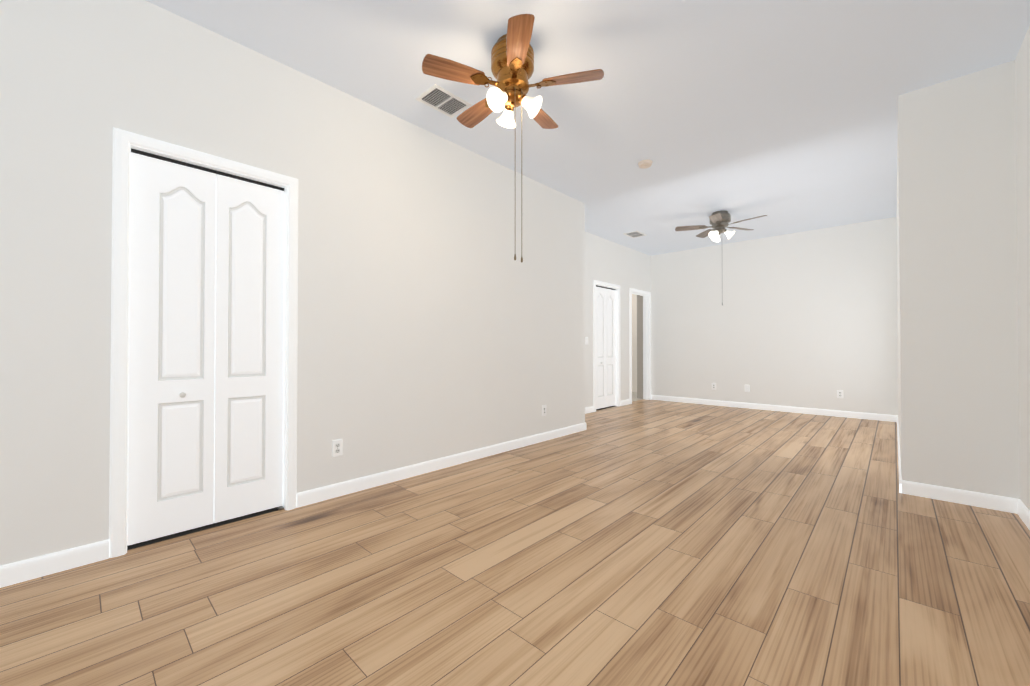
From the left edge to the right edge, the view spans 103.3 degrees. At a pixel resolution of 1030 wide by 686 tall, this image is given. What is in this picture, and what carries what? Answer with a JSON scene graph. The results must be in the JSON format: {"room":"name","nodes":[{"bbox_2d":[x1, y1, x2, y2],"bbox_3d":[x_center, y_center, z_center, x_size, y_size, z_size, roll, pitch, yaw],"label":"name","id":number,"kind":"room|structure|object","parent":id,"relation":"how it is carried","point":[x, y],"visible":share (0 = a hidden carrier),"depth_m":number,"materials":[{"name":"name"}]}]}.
{"room":"empty living room","nodes":[
{"label":"empty living room","id":0,"kind":"room"},
{"bbox_2d":[0,0,584,565],"bbox_3d":[-1.872,-0.360,2.243,0.120,2.838,7.937,0,-1,43],"label":"wall","id":1,"kind":"structure","parent":0,"point":[435,320],"depth_m":2.69,"materials":[{"name":"paint"}]},
{"bbox_2d":[0,539,108,587],"bbox_3d":[-3.220,0.999,0.685,0.013,0.090,3.598,0,-1,43],"label":"baseboard","id":2,"kind":"structure","parent":1,"relation":"attached to","point":[33,568],"depth_m":1.86,"materials":[{"name":"white wood"}]},
{"bbox_2d":[109,127,297,557],"bbox_3d":[-1.750,0.019,2.371,0.121,2.082,0.766,0,-1,43],"label":"door frame","id":3,"kind":"structure","parent":1,"relation":"attached to","point":[147,150],"depth_m":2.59,"materials":[{"name":"white wood"}]},
{"bbox_2d":[127,152,283,545],"bbox_3d":[-1.734,0.029,2.356,0.074,2.022,0.722,0,-1,43],"label":"bifold closet door","id":4,"kind":"structure","parent":1,"relation":"in","point":[206,357],"depth_m":2.32,"materials":[{"name":"white wood"}]},
{"bbox_2d":[131,148,283,190],"bbox_3d":[-1.748,-0.994,2.379,0.026,0.020,0.722,0,-1,43],"label":"rail","id":5,"kind":"object","parent":1,"relation":"attached to","point":[201,168],"visible":0.79,"depth_m":2.33,"materials":[{"name":"grey metal"}]},
{"bbox_2d":[332,439,341,456],"bbox_3d":[-1.231,0.729,2.827,0.009,0.115,0.070,0,-1,43],"label":"electrical outlet","id":6,"kind":"object","parent":1,"relation":"attached to","point":[336,448],"visible":1,"depth_m":2.82,"materials":[{"name":"white plastic"}]},
{"bbox_2d":[297,422,585,507],"bbox_3d":[-0.260,1.029,3.865,0.013,0.090,3.372,0,-1,43],"label":"baseboard","id":7,"kind":"structure","parent":1,"relation":"attached to","point":[312,496],"depth_m":3.30,"materials":[{"name":"white wood"}]},
{"bbox_2d":[542,405,545,415],"bbox_3d":[0.324,0.745,4.498,0.009,0.115,0.070,0,-1,43],"label":"electrical outlet","id":8,"kind":"object","parent":1,"relation":"attached to","point":[543,410],"visible":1,"depth_m":4.49,"materials":[{"name":"white plastic"}]},
{"bbox_2d":[0,392,1029,685],"bbox_3d":[-0.148,1.097,3.701,6.647,0.051,12.440,0,-1,43],"label":"floor","id":9,"kind":"structure","parent":0,"point":[652,543],"depth_m":1.80,"materials":[{"name":"laminate"}]},
{"bbox_2d":[146,0,1029,255],"bbox_3d":[0.086,-1.799,2.827,5.077,0.050,11.440,0,-1,43],"label":"ceiling","id":10,"kind":"structure","parent":0,"point":[782,115],"depth_m":2.77,"materials":[{"name":"paint"}]},
{"bbox_2d":[415,84,471,117],"bbox_3d":[-0.521,-1.768,2.992,0.245,0.010,0.335,0,-1,43],"label":"ceiling vent","id":11,"kind":"object","parent":10,"relation":"in","point":[442,100],"visible":1,"depth_m":2.98,"materials":[{"name":"white metal"}]},
{"bbox_2d":[422,14,603,262],"bbox_3d":[-0.025,-1.122,2.458,1.011,1.311,1.025,0,-1,43],"label":"fan","id":12,"kind":"object","parent":10,"relation":"hanging from","point":[512,60],"visible":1,"depth_m":2.35,"materials":[{"name":"brown wood"}]},
{"bbox_2d":[623,231,646,237],"bbox_3d":[1.920,-1.735,6.516,0.245,0.010,0.335,0,-1,43],"label":"ceiling vent","id":13,"kind":"object","parent":10,"relation":"in","point":[634,234],"visible":1,"depth_m":6.50,"materials":[{"name":"white metal"}]},
{"bbox_2d":[638,159,652,168],"bbox_3d":[1.272,-1.742,3.982,0.136,0.043,0.136,0,-1,43],"label":"smoke detector","id":14,"kind":"object","parent":10,"relation":"attached to","point":[644,164],"visible":0.98,"depth_m":3.94,"materials":[{"name":"plastic"}]},
{"bbox_2d":[675,210,766,304],"bbox_3d":[2.760,-1.124,5.442,1.076,1.251,1.079,0,-1,43],"label":"fan","id":15,"kind":"object","parent":10,"relation":"hanging from","point":[719,221],"visible":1,"depth_m":5.43,"materials":[{"name":"brown wood"}]},
{"bbox_2d":[585,232,650,407],"bbox_3d":[1.524,-0.317,6.896,0.120,2.838,3.503,0,-1,43],"label":"wall","id":16,"kind":"structure","parent":0,"point":[624,268],"depth_m":7.09,"materials":[{"name":"paint"}]},
{"bbox_2d":[585,406,593,413],"bbox_3d":[0.819,1.049,6.027,0.013,0.090,1.288,0,-1,43],"label":"baseboard","id":17,"kind":"structure","parent":16,"relation":"attached to","point":[589,409],"depth_m":6.39,"materials":[{"name":"white wood"}]},
{"bbox_2d":[596,287,615,408],"bbox_3d":[1.518,0.080,6.853,0.074,2.003,0.722,0,-1,43],"label":"bifold closet door","id":18,"kind":"structure","parent":16,"relation":"in","point":[605,347],"depth_m":6.87,"materials":[{"name":"white wood"}]},
{"bbox_2d":[593,280,619,411],"bbox_3d":[1.502,0.070,6.867,0.121,2.063,0.766,0,-1,43],"label":"door frame","id":19,"kind":"structure","parent":16,"relation":"attached to","point":[616,342],"depth_m":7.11,"materials":[{"name":"white wood"}]},
{"bbox_2d":[620,399,629,405],"bbox_3d":[1.965,1.060,7.259,0.013,0.090,0.358,0,-1,43],"label":"baseboard","id":20,"kind":"structure","parent":16,"relation":"attached to","point":[624,402],"depth_m":7.23,"materials":[{"name":"white wood"}]},
{"bbox_2d":[629,288,650,403],"bbox_3d":[2.339,0.055,7.755,0.138,2.110,0.864,0,-1,43],"label":"door frame","id":21,"kind":"structure","parent":16,"relation":"attached to","point":[645,347],"depth_m":8.00,"materials":[{"name":"white wood"}]},
{"bbox_2d":[632,294,636,391],"bbox_3d":[2.451,-0.091,9.709,2.040,2.438,0.120,0,-1,43],"label":"wall","id":22,"kind":"structure","parent":0,"point":[634,342],"depth_m":9.35,"materials":[{"name":"beige paint"}]},
{"bbox_2d":[637,217,897,415],"bbox_3d":[3.956,-0.317,6.930,3.953,2.838,0.140,0,-1,43],"label":"wall","id":23,"kind":"structure","parent":0,"point":[806,319],"depth_m":6.54,"materials":[{"name":"paint"}]},
{"bbox_2d":[651,395,896,421],"bbox_3d":[3.976,1.056,6.821,3.553,0.090,0.013,0,-1,43],"label":"baseboard","id":24,"kind":"structure","parent":23,"relation":"attached to","point":[868,416],"depth_m":6.50,"materials":[{"name":"white wood"}]},
{"bbox_2d":[837,390,842,397],"bbox_3d":[4.821,0.759,6.040,0.070,0.115,0.009,0,-1,43],"label":"electrical outlet","id":25,"kind":"object","parent":23,"relation":"attached to","point":[839,393],"visible":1,"depth_m":6.04,"materials":[{"name":"white plastic"}]},
{"bbox_2d":[896,143,900,458],"bbox_3d":[4.099,-0.342,4.271,0.120,2.838,3.596,0,-1,43],"label":"wall","id":26,"kind":"structure","parent":0,"point":[898,318],"depth_m":3.77,"materials":[{"name":"paint"}]},
{"bbox_2d":[897,416,901,492],"bbox_3d":[4.005,1.032,4.255,0.013,0.090,3.729,0,-1,43],"label":"baseboard","id":27,"kind":"structure","parent":26,"relation":"attached to","point":[899,468],"depth_m":3.46,"materials":[{"name":"white wood"}]},
{"bbox_2d":[898,60,1019,498],"bbox_3d":[3.029,-0.356,2.730,0.654,2.838,0.120,0,-1,43],"label":"wall","id":28,"kind":"structure","parent":0,"point":[959,365],"depth_m":2.71,"materials":[{"name":"paint"}]},
{"bbox_2d":[899,480,1018,513],"bbox_3d":[2.935,1.018,2.713,0.547,0.090,0.013,0,-1,43],"label":"baseboard","id":29,"kind":"structure","parent":28,"relation":"attached to","point":[990,501],"depth_m":2.69,"materials":[{"name":"white wood"}]},
{"bbox_2d":[1015,26,1029,510],"bbox_3d":[0.593,-0.384,-0.279,0.120,2.838,7.604,0,-1,43],"label":"wall","id":30,"kind":"structure","parent":0,"point":[1022,79],"depth_m":2.42,"materials":[{"name":"paint"}]},
{"bbox_2d":[1017,499,1029,529],"bbox_3d":[0.585,0.991,-0.203,0.013,0.090,7.484,0,-1,43],"label":"baseboard","id":31,"kind":"structure","parent":30,"relation":"attached to","point":[1023,512],"depth_m":2.41,"materials":[{"name":"white wood"}]}
]}

